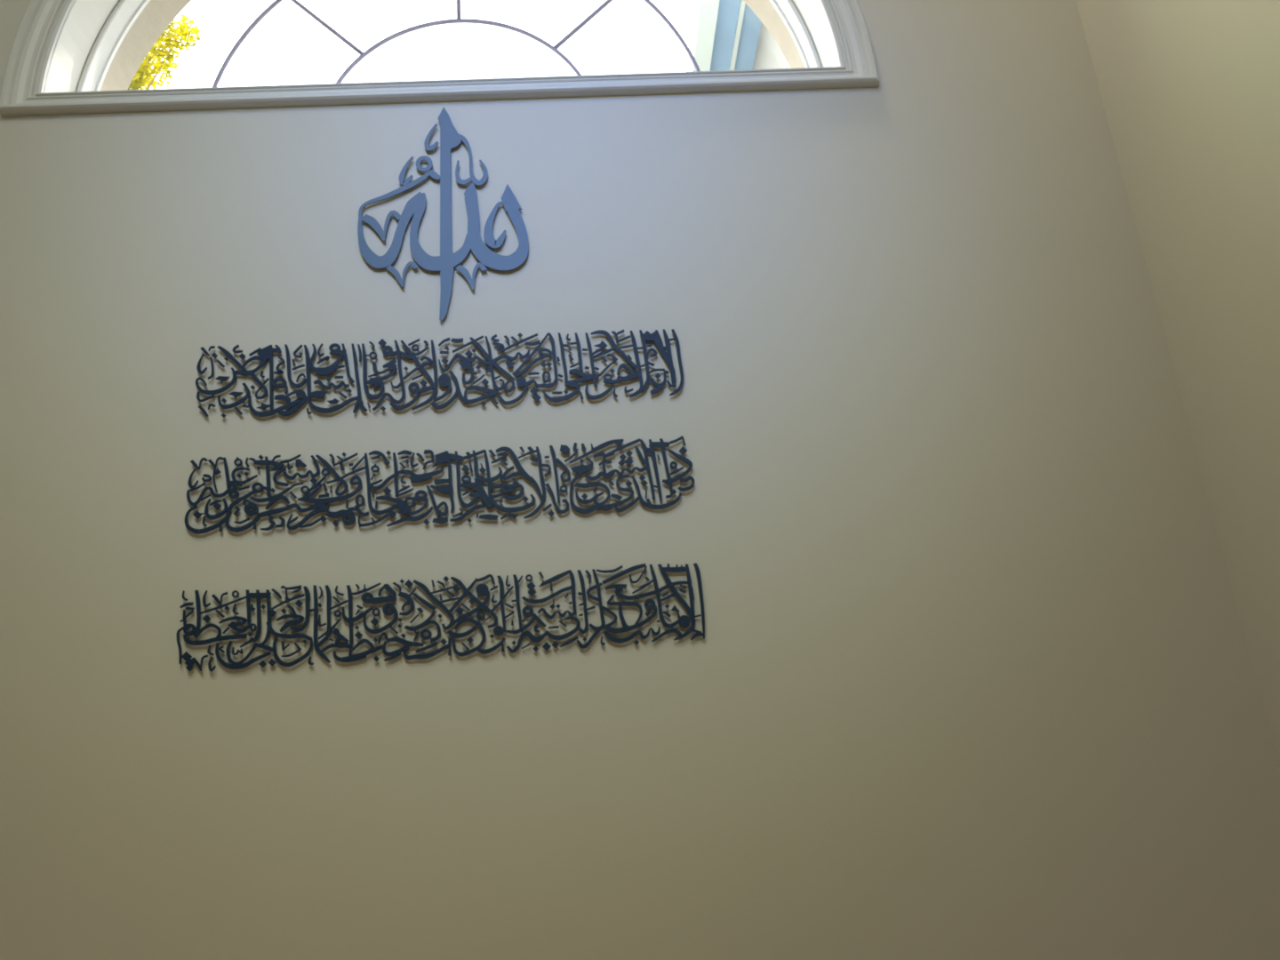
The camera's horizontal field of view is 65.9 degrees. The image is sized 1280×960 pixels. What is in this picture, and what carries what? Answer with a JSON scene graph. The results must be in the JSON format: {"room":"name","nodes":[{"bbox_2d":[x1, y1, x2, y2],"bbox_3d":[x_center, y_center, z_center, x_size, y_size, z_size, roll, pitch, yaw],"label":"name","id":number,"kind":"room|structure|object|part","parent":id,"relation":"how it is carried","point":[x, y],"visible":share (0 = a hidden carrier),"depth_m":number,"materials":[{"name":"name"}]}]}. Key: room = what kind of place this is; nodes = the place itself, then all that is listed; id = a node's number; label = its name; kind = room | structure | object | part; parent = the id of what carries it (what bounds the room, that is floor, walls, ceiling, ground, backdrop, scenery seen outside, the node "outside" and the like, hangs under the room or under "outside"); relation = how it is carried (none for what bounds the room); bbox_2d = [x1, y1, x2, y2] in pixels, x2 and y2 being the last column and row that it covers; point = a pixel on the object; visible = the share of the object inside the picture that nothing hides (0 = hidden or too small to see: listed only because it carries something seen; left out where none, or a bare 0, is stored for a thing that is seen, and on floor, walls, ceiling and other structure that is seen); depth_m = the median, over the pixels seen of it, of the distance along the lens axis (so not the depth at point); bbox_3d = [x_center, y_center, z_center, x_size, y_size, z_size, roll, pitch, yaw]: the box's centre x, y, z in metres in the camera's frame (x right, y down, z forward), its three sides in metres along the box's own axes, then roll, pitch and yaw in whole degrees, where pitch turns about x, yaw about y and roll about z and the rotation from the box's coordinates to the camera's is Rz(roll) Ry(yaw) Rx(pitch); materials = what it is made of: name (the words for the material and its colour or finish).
{"room":"prayer room","nodes":[
{"label":"prayer room","id":0,"kind":"room"},
{"bbox_2d":[0,0,1279,959],"bbox_3d":[-0.777,-0.371,2.348,4.140,5.600,0.260,-3,-19,-3],"label":"wall","id":1,"kind":"structure","parent":0,"point":[971,676],"depth_m":2.07,"materials":[{"name":"paint"}]},
{"bbox_2d":[0,0,879,116],"bbox_3d":[-0.507,-1.410,2.717,2.122,1.119,0.326,-3,-19,-3],"label":"window","id":2,"kind":"structure","parent":1,"relation":"in","point":[52,44],"depth_m":2.44,"materials":[{"name":"white paint"}]},
{"bbox_3d":[-0.506,-1.389,2.721,1.944,0.978,0.060,-3,-19,-3],"label":"sash frame","id":3,"kind":"part","parent":2,"relation":"part of","materials":[{"name":"white plastic"}]},
{"bbox_2d":[195,328,683,417],"bbox_3d":[-0.435,-0.237,2.171,1.061,0.178,0.014,-3,-19,-3],"label":"plaque","id":4,"kind":"object","parent":1,"relation":"attached to","point":[265,354],"visible":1,"depth_m":2.16,"materials":[{"name":"blue paint"}]},
{"bbox_2d":[184,435,695,534],"bbox_3d":[-0.415,0.010,2.088,1.063,0.176,0.014,-3,-19,-3],"label":"plaque","id":5,"kind":"object","parent":1,"relation":"attached to","point":[444,457],"visible":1,"depth_m":2.08,"materials":[{"name":"blue paint"}]},
{"bbox_2d":[176,563,704,671],"bbox_3d":[-0.397,0.276,1.998,1.056,0.169,0.014,-3,-19,-3],"label":"plaque","id":6,"kind":"object","parent":1,"relation":"attached to","point":[482,589],"visible":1,"depth_m":1.99,"materials":[{"name":"blue paint"}]},
{"bbox_2d":[357,107,528,320],"bbox_3d":[-0.459,-0.628,2.303,0.391,0.579,0.013,-3,-19,-3],"label":"calligraphy emblem","id":7,"kind":"object","parent":1,"relation":"attached to","point":[450,138],"visible":1,"depth_m":2.28,"materials":[{"name":"blue paint"}]},
{"bbox_2d":[1075,0,1279,770],"bbox_3d":[1.342,-1.261,0.156,0.150,5.400,4.600,-3,-19,-3],"label":"wall","id":8,"kind":"structure","parent":0,"point":[1189,90],"depth_m":2.06,"materials":[{"name":"paint"}]},
{"label":"outside","id":9,"kind":"structure","parent":0,"visible":0},
{"bbox_3d":[-0.605,8.798,20.398,50.000,0.100,39.700,-3,-19,-3],"label":"ground","id":10,"kind":"structure","parent":9,"visible":0},
{"bbox_2d":[128,14,200,89],"bbox_3d":[-3.944,0.063,6.432,1.627,8.013,0.970,-3,-19,-3],"label":"tree","id":11,"kind":"object","parent":10,"relation":"on","point":[145,72],"visible":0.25,"depth_m":7.53,"materials":[{"name":"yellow plant"}]},
{"bbox_2d":[686,0,791,71],"bbox_3d":[1.944,0.973,7.819,3.000,6.360,6.700,-3,-19,-3],"label":"building","id":12,"kind":"structure","parent":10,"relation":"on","point":[726,35],"depth_m":5.99,"materials":[{"name":"grey"}]}
]}

